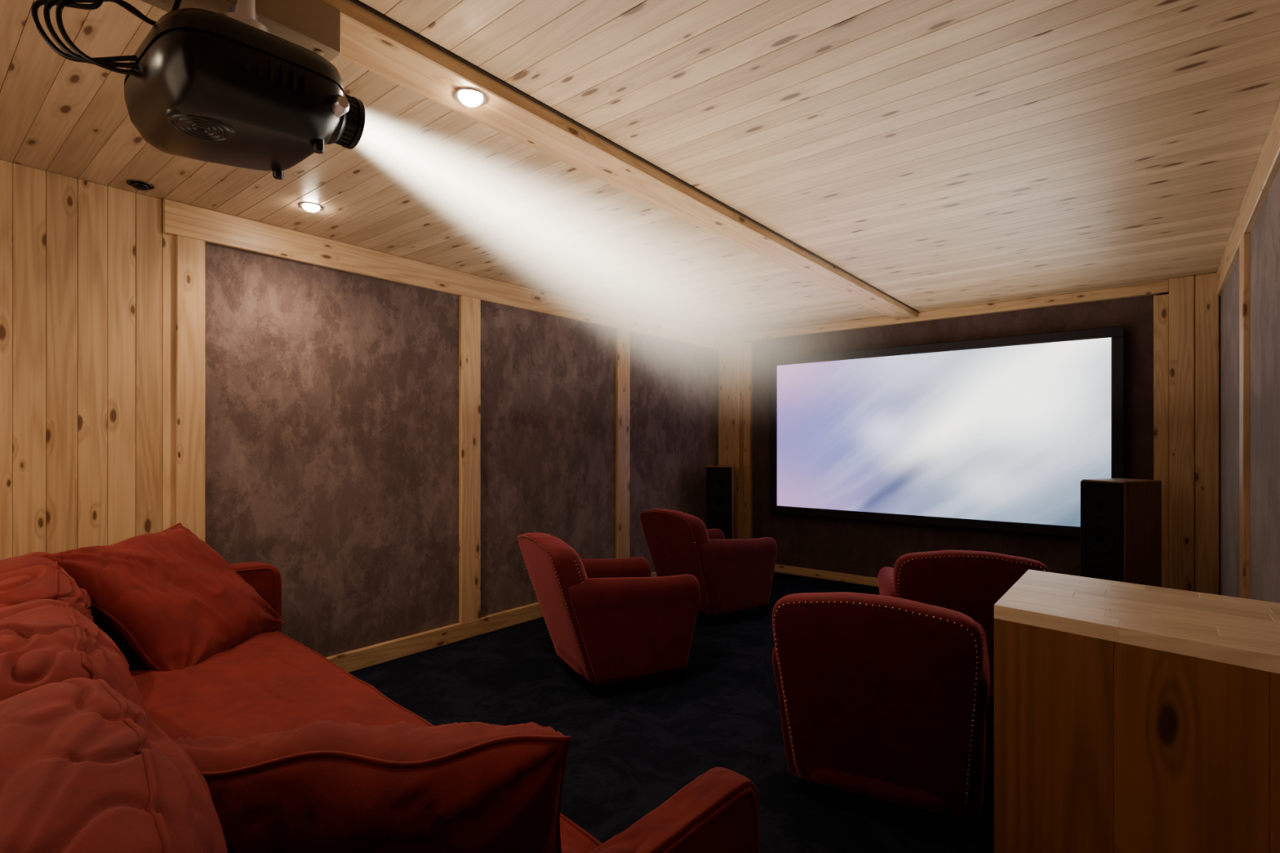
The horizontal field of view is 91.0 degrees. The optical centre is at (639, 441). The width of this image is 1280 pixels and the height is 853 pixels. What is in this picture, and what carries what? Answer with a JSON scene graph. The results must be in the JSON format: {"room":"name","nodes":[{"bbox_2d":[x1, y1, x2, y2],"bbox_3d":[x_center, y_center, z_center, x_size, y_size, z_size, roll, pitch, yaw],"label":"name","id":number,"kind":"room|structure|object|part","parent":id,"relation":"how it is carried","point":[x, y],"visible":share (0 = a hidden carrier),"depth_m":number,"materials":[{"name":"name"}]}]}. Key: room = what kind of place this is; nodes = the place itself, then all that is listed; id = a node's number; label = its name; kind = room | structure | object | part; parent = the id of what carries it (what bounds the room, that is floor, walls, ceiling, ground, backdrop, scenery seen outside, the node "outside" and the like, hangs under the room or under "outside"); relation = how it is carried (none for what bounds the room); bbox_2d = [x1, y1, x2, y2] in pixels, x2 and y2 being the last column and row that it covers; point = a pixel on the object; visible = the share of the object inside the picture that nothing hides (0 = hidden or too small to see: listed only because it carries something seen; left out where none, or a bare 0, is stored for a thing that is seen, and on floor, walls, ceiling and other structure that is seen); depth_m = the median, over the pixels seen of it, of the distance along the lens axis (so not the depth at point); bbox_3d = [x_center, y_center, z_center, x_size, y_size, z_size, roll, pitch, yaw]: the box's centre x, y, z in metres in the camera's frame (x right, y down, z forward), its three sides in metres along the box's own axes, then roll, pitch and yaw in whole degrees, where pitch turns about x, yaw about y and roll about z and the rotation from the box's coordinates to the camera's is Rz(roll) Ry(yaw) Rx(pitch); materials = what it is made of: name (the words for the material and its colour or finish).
{"room":"home theater","nodes":[
{"label":"home theater","id":0,"kind":"room"},
{"bbox_2d":[0,160,718,657],"bbox_3d":[-1.460,0.091,3.872,0.100,2.517,7.550,0,0,39],"label":"wall","id":1,"kind":"structure","parent":0,"point":[331,396],"depth_m":3.43,"materials":[{"name":"brown fabric"}]},
{"bbox_2d":[175,235,630,623],"bbox_3d":[-1.129,0.114,4.188,0.032,2.152,3.262,0,0,39],"label":"trim","id":2,"kind":"structure","parent":1,"relation":"attached to","point":[189,251],"depth_m":4.12,"materials":[{"name":"brown wood"}]},
{"bbox_2d":[162,198,719,350],"bbox_3d":[-0.685,-1.040,4.731,0.032,0.155,4.760,0,0,39],"label":"trim","id":3,"kind":"structure","parent":1,"relation":"attached to","point":[210,226],"depth_m":3.72,"materials":[{"name":"brown wood"}]},
{"bbox_2d":[328,571,657,672],"bbox_3d":[-0.669,1.244,4.750,0.034,0.112,4.710,0,0,39],"label":"baseboard","id":4,"kind":"structure","parent":1,"relation":"attached to","point":[377,654],"depth_m":3.95,"materials":[{"name":"brown wood"}]},
{"bbox_2d":[0,0,1279,335],"bbox_3d":[0.076,-1.147,2.618,4.065,0.060,7.550,0,0,39],"label":"ceiling","id":5,"kind":"structure","parent":0,"point":[939,154],"depth_m":2.36,"materials":[{"name":"brown wood"}]},
{"bbox_2d":[126,179,154,191],"bbox_3d":[-2.165,-1.107,2.724,0.098,0.027,0.098,0,0,39],"label":"recessed light","id":6,"kind":"object","parent":5,"relation":"in","point":[137,184],"visible":1,"depth_m":2.71,"materials":[{"name":"black metal"}]},
{"bbox_3d":[-2.165,-1.105,2.724,0.068,0.021,0.068,0,0,39],"label":"bulb","id":7,"kind":"part","parent":6,"relation":"part of","materials":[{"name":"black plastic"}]},
{"bbox_2d":[31,0,365,179],"bbox_3d":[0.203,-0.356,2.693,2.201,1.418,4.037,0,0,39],"label":"ceiling projector","id":8,"kind":"object","parent":5,"relation":"hanging from","point":[247,84],"visible":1,"depth_m":1.29,"materials":[{"name":"black plastic"}]},
{"bbox_3d":[-0.675,-0.745,1.397,0.066,0.038,0.038,0,0,39],"label":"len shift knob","id":9,"kind":"part","parent":8,"relation":"part of","materials":[{"name":"metal"}]},
{"bbox_2d":[299,202,322,212],"bbox_3d":[-1.558,-1.107,2.977,0.098,0.027,0.098,0,0,39],"label":"recessed light","id":10,"kind":"object","parent":5,"relation":"in","point":[309,206],"visible":1,"depth_m":2.96,"materials":[{"name":"glass"}]},
{"bbox_3d":[-1.558,-1.105,2.977,0.068,0.021,0.068,0,0,39],"label":"bulb","id":11,"kind":"part","parent":10,"relation":"part of","materials":[{"name":"white glass"}]},
{"bbox_2d":[454,87,486,106],"bbox_3d":[-0.522,-1.056,1.937,0.098,0.027,0.098,0,0,39],"label":"recessed light","id":12,"kind":"object","parent":5,"relation":"in","point":[468,98],"visible":1,"depth_m":1.92,"materials":[{"name":"glass"}]},
{"bbox_3d":[-0.522,-1.052,1.937,0.068,0.021,0.068,0,0,39],"label":"bulb","id":13,"kind":"part","parent":12,"relation":"part of","materials":[{"name":"white glass"}]},
{"bbox_2d":[321,0,919,319],"bbox_3d":[0.022,-1.096,2.636,0.189,0.062,7.310,0,0,39],"label":"ceiling beam","id":14,"kind":"structure","parent":5,"relation":"attached to","point":[371,40],"depth_m":2.20,"materials":[{"name":"brown wood"}]},
{"bbox_2d":[351,572,994,852],"bbox_3d":[0.076,1.330,2.618,4.065,0.060,7.550,0,0,39],"label":"floor","id":15,"kind":"structure","parent":0,"point":[633,747],"depth_m":2.90,"materials":[{"name":"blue carpet"}]},
{"bbox_2d":[0,551,761,852],"bbox_3d":[-1.180,0.844,1.649,2.898,0.913,1.188,0,0,44],"label":"sofa","id":16,"kind":"object","parent":15,"relation":"on","point":[89,762],"visible":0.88,"depth_m":1.02,"materials":[{"name":"red fabric"}]},
{"bbox_2d":[0,551,93,621],"bbox_3d":[-1.997,0.644,2.040,0.913,0.514,0.398,0,0,44],"label":"cushion","id":17,"kind":"object","parent":16,"relation":"on","point":[24,579],"depth_m":1.93,"materials":[{"name":"red fabric"}]},
{"bbox_2d":[0,599,152,721],"bbox_3d":[-1.389,0.656,1.449,0.917,0.495,0.383,0,0,44],"label":"cushion","id":18,"kind":"object","parent":16,"relation":"on","point":[46,645],"depth_m":1.34,"materials":[{"name":"red fabric"}]},
{"bbox_2d":[0,684,230,852],"bbox_3d":[-0.783,0.646,0.852,0.926,0.490,0.389,0,0,44],"label":"cushion","id":19,"kind":"object","parent":16,"relation":"on","point":[82,771],"depth_m":0.79,"materials":[{"name":"red fabric"}]},
{"bbox_2d":[40,523,285,671],"bbox_3d":[-1.834,0.609,2.494,0.498,0.493,0.673,0,0,-2],"label":"throw pillow","id":20,"kind":"object","parent":16,"relation":"on","point":[177,603],"visible":0.84,"depth_m":2.33,"materials":[{"name":"red fabric"}]},
{"bbox_2d":[169,720,571,852],"bbox_3d":[-0.462,0.689,1.093,0.678,0.418,0.333,0,0,-7],"label":"throw pillow","id":21,"kind":"object","parent":16,"relation":"on","point":[317,786],"visible":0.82,"depth_m":0.98,"materials":[{"name":"red fabric"}]},
{"bbox_3d":[-0.197,0.904,0.689,0.137,0.712,1.068,0,0,44],"label":"arm","id":22,"kind":"part","parent":16,"relation":"part of","materials":[{"name":"red fabric"}]},
{"bbox_2d":[517,533,700,697],"bbox_3d":[-0.202,0.895,3.497,0.855,0.810,0.692,0,0,-27],"label":"armchair","id":23,"kind":"object","parent":15,"relation":"on","point":[610,621],"visible":1,"depth_m":3.23,"materials":[{"name":"red fabric"}]},
{"bbox_3d":[-0.486,0.830,3.354,0.220,0.659,0.645,0,0,-27],"label":"nailhead trim","id":24,"kind":"part","parent":23,"relation":"part of","materials":[{"name":"gold metal"}]},
{"bbox_3d":[-0.286,0.957,3.767,0.767,0.556,0.136,0,0,-27],"label":"arm","id":25,"kind":"part","parent":23,"relation":"part of","materials":[{"name":"red fabric"}]},
{"bbox_3d":[-0.035,0.957,3.268,0.767,0.556,0.136,0,0,-27],"label":"arm","id":26,"kind":"part","parent":23,"relation":"part of","materials":[{"name":"red fabric"}]},
{"bbox_2d":[639,509,777,624],"bbox_3d":[0.497,0.895,4.758,0.855,0.810,0.692,0,0,-36],"label":"armchair","id":27,"kind":"object","parent":15,"relation":"on","point":[733,575],"visible":0.91,"depth_m":4.49,"materials":[{"name":"red fabric"}]},
{"bbox_3d":[0.239,0.830,4.572,0.220,0.659,0.645,0,0,-36],"label":"nailhead trim","id":28,"kind":"part","parent":27,"relation":"part of","materials":[{"name":"gold metal"}]},
{"bbox_3d":[0.371,0.957,5.012,0.767,0.556,0.136,0,0,-36],"label":"arm","id":29,"kind":"part","parent":27,"relation":"part of","materials":[{"name":"red fabric"}]},
{"bbox_3d":[0.698,0.957,4.559,0.767,0.556,0.136,0,0,-36],"label":"arm","id":30,"kind":"part","parent":27,"relation":"part of","materials":[{"name":"red fabric"}]},
{"bbox_2d":[706,465,733,538],"bbox_3d":[0.782,0.765,6.121,0.270,1.070,0.372,0,0,11],"label":"tower speaker","id":31,"kind":"object","parent":15,"relation":"on","point":[719,478],"visible":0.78,"depth_m":5.94},
{"bbox_2d":[772,591,990,833],"bbox_3d":[0.898,0.895,2.325,0.692,0.810,0.855,0,0,27],"label":"armchair","id":32,"kind":"object","parent":15,"relation":"on","point":[886,698],"visible":1,"depth_m":2.03,"materials":[{"name":"red fabric"}]},
{"bbox_3d":[0.671,0.957,2.494,0.136,0.556,0.767,0,0,27],"label":"arm","id":33,"kind":"part","parent":32,"relation":"part of","materials":[{"name":"red fabric"}]},
{"bbox_3d":[1.167,0.957,2.238,0.136,0.556,0.767,0,0,27],"label":"arm","id":34,"kind":"part","parent":32,"relation":"part of","materials":[{"name":"red fabric"}]},
{"bbox_2d":[877,550,1049,702],"bbox_3d":[1.591,0.895,3.168,0.692,0.810,0.855,0,0,17],"label":"armchair","id":35,"kind":"object","parent":15,"relation":"on","point":[969,583],"visible":0.44,"depth_m":2.82,"materials":[{"name":"red fabric"}]},
{"bbox_3d":[1.338,0.957,3.295,0.136,0.556,0.767,0,0,17],"label":"arm","id":36,"kind":"part","parent":35,"relation":"part of","materials":[{"name":"red fabric"}]},
{"bbox_3d":[1.497,0.830,2.864,0.645,0.659,0.220,0,0,17],"label":"nailhead trim","id":37,"kind":"part","parent":35,"relation":"part of","materials":[{"name":"gold metal"}]},
{"bbox_2d":[1080,478,1161,586],"bbox_3d":[2.919,0.765,3.819,0.372,1.070,0.270,0,0,-21],"label":"tower speaker","id":38,"kind":"object","parent":15,"relation":"on","point":[1121,518],"visible":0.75,"depth_m":3.72},
{"bbox_2d":[1080,480,1123,582],"bbox_3d":[2.758,0.744,3.759,0.020,1.012,0.242,0,0,-21],"label":"grille","id":39,"kind":"object","parent":38,"relation":"attached to","point":[1101,502],"depth_m":3.75,"materials":[{"name":"fabric"}]},
{"bbox_2d":[994,569,1279,852],"bbox_3d":[0.962,0.800,1.116,0.533,1.000,0.505,0,0,39],"label":"counter","id":40,"kind":"object","parent":15,"relation":"on","point":[1129,717],"visible":1,"depth_m":1.02,"materials":[{"name":"brown wood"}]},
{"bbox_2d":[745,292,1220,595],"bbox_3d":[2.433,0.091,5.502,4.065,2.517,0.100,0,0,39],"label":"wall","id":41,"kind":"structure","parent":0,"point":[864,548],"depth_m":5.41,"materials":[{"name":"brown fabric"}]},
{"bbox_2d":[773,564,878,586],"bbox_3d":[2.387,1.262,5.449,3.362,0.075,0.040,0,0,39],"label":"baseboard","id":42,"kind":"structure","parent":41,"relation":"attached to","point":[837,576],"depth_m":5.93,"materials":[{"name":"brown wood"}]},
{"bbox_2d":[769,325,1124,537],"bbox_3d":[2.395,-0.062,5.381,2.780,1.525,0.134,0,0,39],"label":"projection screen","id":43,"kind":"object","parent":41,"relation":"attached to","point":[997,433],"visible":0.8,"depth_m":5.17,"materials":[{"name":"white projection screen fabric"},{"name":"black frame"}]},
{"bbox_2d":[742,280,1168,341],"bbox_3d":[2.381,-1.079,5.441,3.362,0.075,0.060,0,0,39],"label":"trim","id":44,"kind":"structure","parent":41,"relation":"attached to","point":[1161,287],"depth_m":5.08,"materials":[{"name":"brown wood"}]},
{"bbox_2d":[718,272,1219,595],"bbox_3d":[2.353,0.091,5.405,3.865,2.417,0.150,0,0,39],"label":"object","id":45,"kind":"structure","parent":41,"relation":"attached to","point":[1186,319],"depth_m":4.25,"materials":[{"name":"brown wood"}]},
{"bbox_2d":[1220,166,1279,603],"bbox_3d":[1.611,0.091,1.363,0.100,2.517,7.550,0,0,39],"label":"wall","id":46,"kind":"structure","parent":0,"point":[1264,233],"depth_m":2.66,"materials":[{"name":"brown fabric"}]},
{"bbox_2d":[1239,232,1249,599],"bbox_3d":[1.857,0.114,1.748,0.026,2.152,3.262,0,0,39],"label":"trim","id":47,"kind":"structure","parent":46,"relation":"attached to","point":[1244,244],"depth_m":2.89,"materials":[{"name":"brown wood"}]},
{"bbox_2d":[1216,101,1279,295],"bbox_3d":[2.301,-1.040,2.291,0.026,0.155,4.760,0,0,39],"label":"trim","id":48,"kind":"structure","parent":46,"relation":"attached to","point":[1268,164],"depth_m":2.62,"materials":[{"name":"brown wood"}]}
]}

